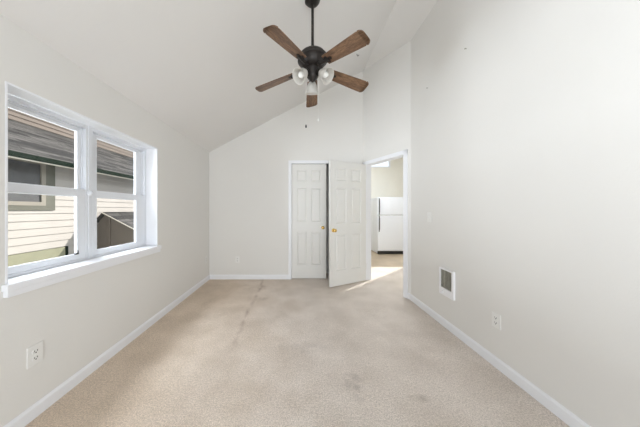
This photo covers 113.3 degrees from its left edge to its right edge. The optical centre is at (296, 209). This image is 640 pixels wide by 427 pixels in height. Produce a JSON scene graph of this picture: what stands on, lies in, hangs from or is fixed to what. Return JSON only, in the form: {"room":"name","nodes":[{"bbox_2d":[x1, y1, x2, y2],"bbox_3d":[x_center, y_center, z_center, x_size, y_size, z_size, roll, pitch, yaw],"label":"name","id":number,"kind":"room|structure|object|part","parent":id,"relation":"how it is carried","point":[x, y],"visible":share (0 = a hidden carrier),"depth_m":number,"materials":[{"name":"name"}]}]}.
{"room":"empty bedroom","nodes":[
{"label":"empty bedroom","id":0,"kind":"room"},
{"bbox_2d":[0,14,208,426],"bbox_3d":[-1.625,0.130,1.100,0.160,2.300,5.400,0,0,0],"label":"wall","id":1,"kind":"structure","parent":0,"point":[78,319],"depth_m":1.57,"materials":[{"name":"beige paint"}]},
{"bbox_2d":[27,341,42,368],"bbox_3d":[-1.540,0.851,1.236,0.009,0.120,0.076,0,0,0],"label":"wall outlet","id":2,"kind":"object","parent":1,"relation":"attached to","point":[35,352],"visible":1,"depth_m":1.23,"materials":[{"name":"white plastic"}]},
{"bbox_2d":[32,348,39,354],"bbox_3d":[-1.538,0.832,1.236,0.003,0.025,0.034,0,0,0],"label":"receptacle","id":3,"kind":"object","parent":2,"relation":"attached to","point":[35,351],"depth_m":1.24,"materials":[{"name":"white plastic"}]},
{"bbox_2d":[32,354,39,360],"bbox_3d":[-1.538,0.871,1.236,0.003,0.025,0.034,0,0,0],"label":"receptacle","id":4,"kind":"object","parent":2,"relation":"attached to","point":[35,357],"depth_m":1.24,"materials":[{"name":"white plastic"}]},
{"bbox_2d":[8,94,87,277],"bbox_3d":[-1.692,-0.140,1.399,0.068,1.067,0.553,0,0,0],"label":"window","id":5,"kind":"structure","parent":1,"relation":"in","point":[79,192],"depth_m":1.55,"materials":[{"name":"white plastic"}]},
{"bbox_3d":[-1.706,-0.367,1.399,0.024,0.530,0.494,0,0,0],"label":"sash","id":6,"kind":"part","parent":5,"relation":"part of","materials":[{"name":"white plastic"}]},
{"bbox_3d":[-1.679,0.106,1.399,0.023,0.536,0.515,0,0,0],"label":"sash","id":7,"kind":"part","parent":5,"relation":"part of","materials":[{"name":"white plastic"}]},
{"bbox_2d":[5,81,157,283],"bbox_3d":[-1.605,-0.145,1.720,0.122,1.079,1.219,0,0,0],"label":"trim","id":8,"kind":"structure","parent":1,"relation":"attached to","point":[151,151],"depth_m":1.71,"materials":[{"name":"white wood"}]},
{"bbox_2d":[1,245,161,291],"bbox_3d":[-1.599,0.412,1.720,0.175,0.036,1.249,0,0,0],"label":"windowsill","id":9,"kind":"object","parent":1,"relation":"attached to","point":[17,282],"visible":0.99,"depth_m":1.41,"materials":[{"name":"white wood"}]},
{"bbox_2d":[3,249,159,297],"bbox_3d":[-1.532,0.447,1.720,0.026,0.033,1.236,0,0,0],"label":"trim","id":10,"kind":"structure","parent":1,"relation":"attached to","point":[67,277],"depth_m":1.39,"materials":[{"name":"white wood"}]},
{"bbox_2d":[88,126,90,258],"bbox_3d":[-1.694,-0.140,1.686,0.064,1.066,0.019,0,0,0],"label":"trim","id":11,"kind":"structure","parent":1,"relation":"attached to","point":[89,127],"depth_m":1.68,"materials":[{"name":"white plastic"}]},
{"bbox_2d":[87,190,93,195],"bbox_3d":[-1.652,-0.135,1.686,0.020,0.048,0.047,0,0,0],"label":"window lock","id":12,"kind":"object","parent":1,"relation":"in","point":[90,192],"depth_m":1.68,"materials":[{"name":"white plastic"}]},
{"bbox_2d":[3,275,209,426],"bbox_3d":[-1.538,1.179,1.100,0.013,0.080,5.200,0,0,0],"label":"baseboard","id":13,"kind":"structure","parent":1,"relation":"attached to","point":[44,403],"depth_m":1.54,"materials":[{"name":"white wood"}]},
{"bbox_2d":[91,127,145,258],"bbox_3d":[-1.696,-0.140,2.007,0.060,1.067,0.622,0,0,0],"label":"window","id":14,"kind":"structure","parent":1,"relation":"in","point":[139,196],"depth_m":2.04,"materials":[{"name":"white plastic"}]},
{"bbox_3d":[-1.706,-0.367,2.007,0.024,0.530,0.562,0,0,0],"label":"sash","id":15,"kind":"part","parent":14,"relation":"part of","materials":[{"name":"white plastic"}]},
{"bbox_3d":[-1.679,0.106,2.007,0.023,0.536,0.584,0,0,0],"label":"sash","id":16,"kind":"part","parent":14,"relation":"part of","materials":[{"name":"white plastic"}]},
{"bbox_2d":[0,0,437,151],"bbox_3d":[0.061,-1.804,1.100,3.253,1.569,5.400,0,0,0],"label":"ceiling","id":17,"kind":"structure","parent":0,"point":[197,66],"depth_m":1.97,"materials":[{"name":"white paint"}]},
{"bbox_2d":[255,0,369,127],"bbox_3d":[0.143,-1.337,1.928,1.093,1.216,1.052,0,0,0],"label":"ceiling fan","id":18,"kind":"object","parent":17,"relation":"hanging from","point":[312,59],"visible":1,"depth_m":1.80,"materials":[{"name":"brown wood"}]},
{"bbox_3d":[-0.203,-1.215,2.004,0.407,0.006,0.135,-11,10,19],"label":"fan blade","id":19,"kind":"part","parent":18,"relation":"part of","materials":[{"name":"brown wood"}]},
{"bbox_3d":[-0.079,-1.256,1.590,0.135,0.006,0.407,16,13,35],"label":"fan blade","id":20,"kind":"part","parent":18,"relation":"part of","materials":[{"name":"brown wood"}]},
{"bbox_3d":[0.047,-1.176,1.819,0.112,0.134,0.134,-46,25,-27],"label":"lamp shade","id":21,"kind":"part","parent":18,"relation":"part of","materials":[{"name":"white glass"}]},
{"bbox_3d":[0.054,-1.184,1.824,0.108,0.053,0.054,-46,25,-27],"label":"bulb","id":22,"kind":"part","parent":18,"relation":"part of","materials":[{"name":"white glass"}]},
{"bbox_3d":[0.140,-1.152,1.971,0.134,0.112,0.134,0,20,0],"label":"lamp shade","id":23,"kind":"part","parent":18,"relation":"part of","materials":[{"name":"white glass"}]},
{"bbox_3d":[0.160,-1.234,2.251,0.135,0.006,0.407,-13,-8,2],"label":"fan blade","id":24,"kind":"part","parent":18,"relation":"part of","materials":[{"name":"brown wood"}]},
{"bbox_3d":[0.233,-1.176,1.819,0.112,0.134,0.134,46,25,27],"label":"lamp shade","id":25,"kind":"part","parent":18,"relation":"part of","materials":[{"name":"white glass"}]},
{"bbox_3d":[0.356,-1.221,1.593,0.135,0.006,0.407,16,-1,-37],"label":"fan blade","id":26,"kind":"part","parent":18,"relation":"part of","materials":[{"name":"brown wood"}]},
{"bbox_3d":[0.486,-1.228,2.002,0.407,0.006,0.135,8,-16,-18],"label":"fan blade","id":27,"kind":"part","parent":18,"relation":"part of","materials":[{"name":"brown wood"}]},
{"bbox_2d":[209,71,362,274],"bbox_3d":[-0.191,-0.585,3.750,2.708,3.729,0.100,0,0,0],"label":"wall","id":28,"kind":"structure","parent":0,"point":[248,174],"depth_m":3.70,"materials":[{"name":"beige paint"}]},
{"bbox_2d":[235,256,239,262],"bbox_3d":[-1.048,0.872,3.695,0.072,0.116,0.009,0,0,0],"label":"wall outlet","id":29,"kind":"object","parent":28,"relation":"attached to","point":[237,258],"visible":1,"depth_m":3.69,"materials":[{"name":"white plastic"}]},
{"bbox_2d":[210,275,287,278],"bbox_3d":[-0.841,1.179,3.693,1.382,0.080,0.013,0,0,0],"label":"baseboard","id":30,"kind":"structure","parent":28,"relation":"attached to","point":[211,276],"depth_m":3.69,"materials":[{"name":"white wood"}]},
{"bbox_2d":[292,164,325,277],"bbox_3d":[0.209,0.199,3.691,0.612,2.018,0.100,0,0,0],"label":"door","id":31,"kind":"structure","parent":28,"relation":"in","point":[308,180],"depth_m":3.71,"materials":[{"name":"white paint"}]},
{"bbox_2d":[288,160,334,278],"bbox_3d":[0.259,0.175,3.742,0.817,2.090,0.116,0,0,0],"label":"door frame","id":32,"kind":"structure","parent":28,"relation":"attached to","point":[290,162],"depth_m":3.69,"materials":[{"name":"white wood"}]},
{"bbox_2d":[329,160,366,286],"bbox_3d":[0.848,0.214,3.463,0.757,1.988,0.165,0,0,-27],"label":"door","id":33,"kind":"structure","parent":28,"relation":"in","point":[347,181],"depth_m":3.43,"materials":[{"name":"white paint"}]},
{"bbox_2d":[25,250,569,426],"bbox_3d":[1.867,1.250,2.550,6.865,0.061,8.300,0,0,0],"label":"floor","id":34,"kind":"structure","parent":0,"point":[294,352],"depth_m":1.60,"materials":[{"name":"beige carpet"}]},
{"bbox_2d":[371,197,402,253],"bbox_3d":[2.600,0.431,6.076,0.760,1.575,0.768,0,0,0],"label":"refrigerator","id":35,"kind":"object","parent":34,"relation":"on","point":[386,212],"visible":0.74,"depth_m":5.76,"materials":[{"name":"white metal"}]},
{"bbox_3d":[2.600,0.635,5.789,0.760,0.977,0.058,0,0,0],"label":"door","id":36,"kind":"part","parent":35,"relation":"part of","materials":[{"name":"white metal"}]},
{"bbox_3d":[2.600,-0.111,5.789,0.760,0.490,0.058,0,0,0],"label":"freezer door","id":37,"kind":"part","parent":35,"relation":"part of","materials":[{"name":"white metal"}]},
{"bbox_2d":[326,165,328,272],"bbox_3d":[0.330,-0.030,3.955,1.660,2.500,0.310,0,0,0],"label":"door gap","id":38,"kind":"structure","parent":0,"point":[327,166],"depth_m":4.05,"materials":[{"name":"black"}]},
{"bbox_2d":[363,41,410,293],"bbox_3d":[1.406,-0.585,3.298,0.110,3.729,0.933,0,0,-24],"label":"wall","id":39,"kind":"structure","parent":0,"point":[387,96],"depth_m":3.18,"materials":[{"name":"beige paint"}]},
{"bbox_2d":[363,149,407,297],"bbox_3d":[1.397,0.192,3.317,0.138,2.056,0.874,0,0,-24],"label":"door frame","id":40,"kind":"structure","parent":39,"relation":"attached to","point":[403,154],"depth_m":3.05,"materials":[{"name":"white wood"}]},
{"bbox_2d":[371,158,402,197],"bbox_3d":[3.250,-0.325,6.550,4.100,3.210,0.100,0,0,0],"label":"wall","id":41,"kind":"structure","parent":0,"point":[385,182],"depth_m":6.50,"materials":[{"name":"beige paint"}]},
{"bbox_2d":[371,161,389,167],"bbox_3d":[2.475,-1.522,6.550,0.850,0.415,0.060,0,0,0],"label":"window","id":42,"kind":"structure","parent":41,"relation":"in","point":[388,161],"depth_m":6.52,"materials":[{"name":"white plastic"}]},
{"bbox_2d":[411,0,639,426],"bbox_3d":[1.598,-0.511,0.625,0.100,3.582,4.450,0,0,0],"label":"wall","id":43,"kind":"structure","parent":0,"point":[525,138],"depth_m":1.36,"materials":[{"name":"beige paint"}]},
{"bbox_2d":[427,212,430,221],"bbox_3d":[1.540,0.082,2.453,0.017,0.116,0.072,0,0,0],"label":"light switch","id":44,"kind":"object","parent":43,"relation":"attached to","point":[428,213],"visible":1,"depth_m":2.45,"materials":[{"name":"white plastic"}]},
{"bbox_2d":[439,267,454,300],"bbox_3d":[1.530,0.748,2.154,0.035,0.279,0.206,0,0,0],"label":"wall heater","id":45,"kind":"object","parent":43,"relation":"attached to","point":[446,277],"visible":1,"depth_m":2.14,"materials":[{"name":"white metal"}]},
{"bbox_2d":[441,269,450,290],"bbox_3d":[1.538,0.719,2.158,0.015,0.187,0.158,0,0,0],"label":"grille","id":46,"kind":"object","parent":45,"relation":"attached to","point":[445,273],"depth_m":2.16,"materials":[{"name":"grey metal"}]},
{"bbox_2d":[492,311,500,329],"bbox_3d":[1.543,0.857,1.628,0.009,0.116,0.072,0,0,0],"label":"wall outlet","id":47,"kind":"object","parent":43,"relation":"attached to","point":[496,318],"visible":1,"depth_m":1.62,"materials":[{"name":"white plastic"}]},
{"bbox_2d":[410,294,590,426],"bbox_3d":[1.542,1.179,0.675,0.013,0.080,4.350,0,0,0],"label":"baseboard","id":48,"kind":"structure","parent":43,"relation":"attached to","point":[551,404],"depth_m":1.50,"materials":[{"name":"white wood"}]},
{"label":"outside","id":49,"kind":"structure","parent":0,"visible":0},
{"bbox_3d":[-15.972,2.170,10.000,28.055,0.100,60.000,0,0,0],"label":"ground","id":50,"kind":"structure","parent":49,"visible":0},
{"bbox_2d":[8,108,133,266],"bbox_3d":[-8.015,-2.330,7.000,7.970,8.900,20.800,0,0,0],"label":"house","id":51,"kind":"structure","parent":50,"relation":"on","point":[40,152],"depth_m":5.27,"materials":[{"name":"beige"}]},
{"bbox_3d":[-5.965,-0.620,4.457,0.004,0.870,0.844,0,0,0],"label":"pane","id":52,"kind":"part","parent":51,"relation":"part of","materials":[{"name":"glass"}]},
{"bbox_3d":[-5.973,-0.615,4.457,0.055,1.250,1.414,0,0,0],"label":"window trim","id":53,"kind":"part","parent":51,"relation":"part of","materials":[{"name":"beige wood"}]},
{"bbox_3d":[-5.978,1.383,4.300,0.045,0.875,2.200,0,0,0],"label":"hatch panel","id":54,"kind":"part","parent":51,"relation":"part of","materials":[{"name":"wood"}]},
{"bbox_3d":[-5.620,1.174,6.285,0.080,1.892,0.030,0,0,0],"label":"corner post","id":55,"kind":"part","parent":51,"relation":"part of","materials":[{"name":"brown"}]}
]}

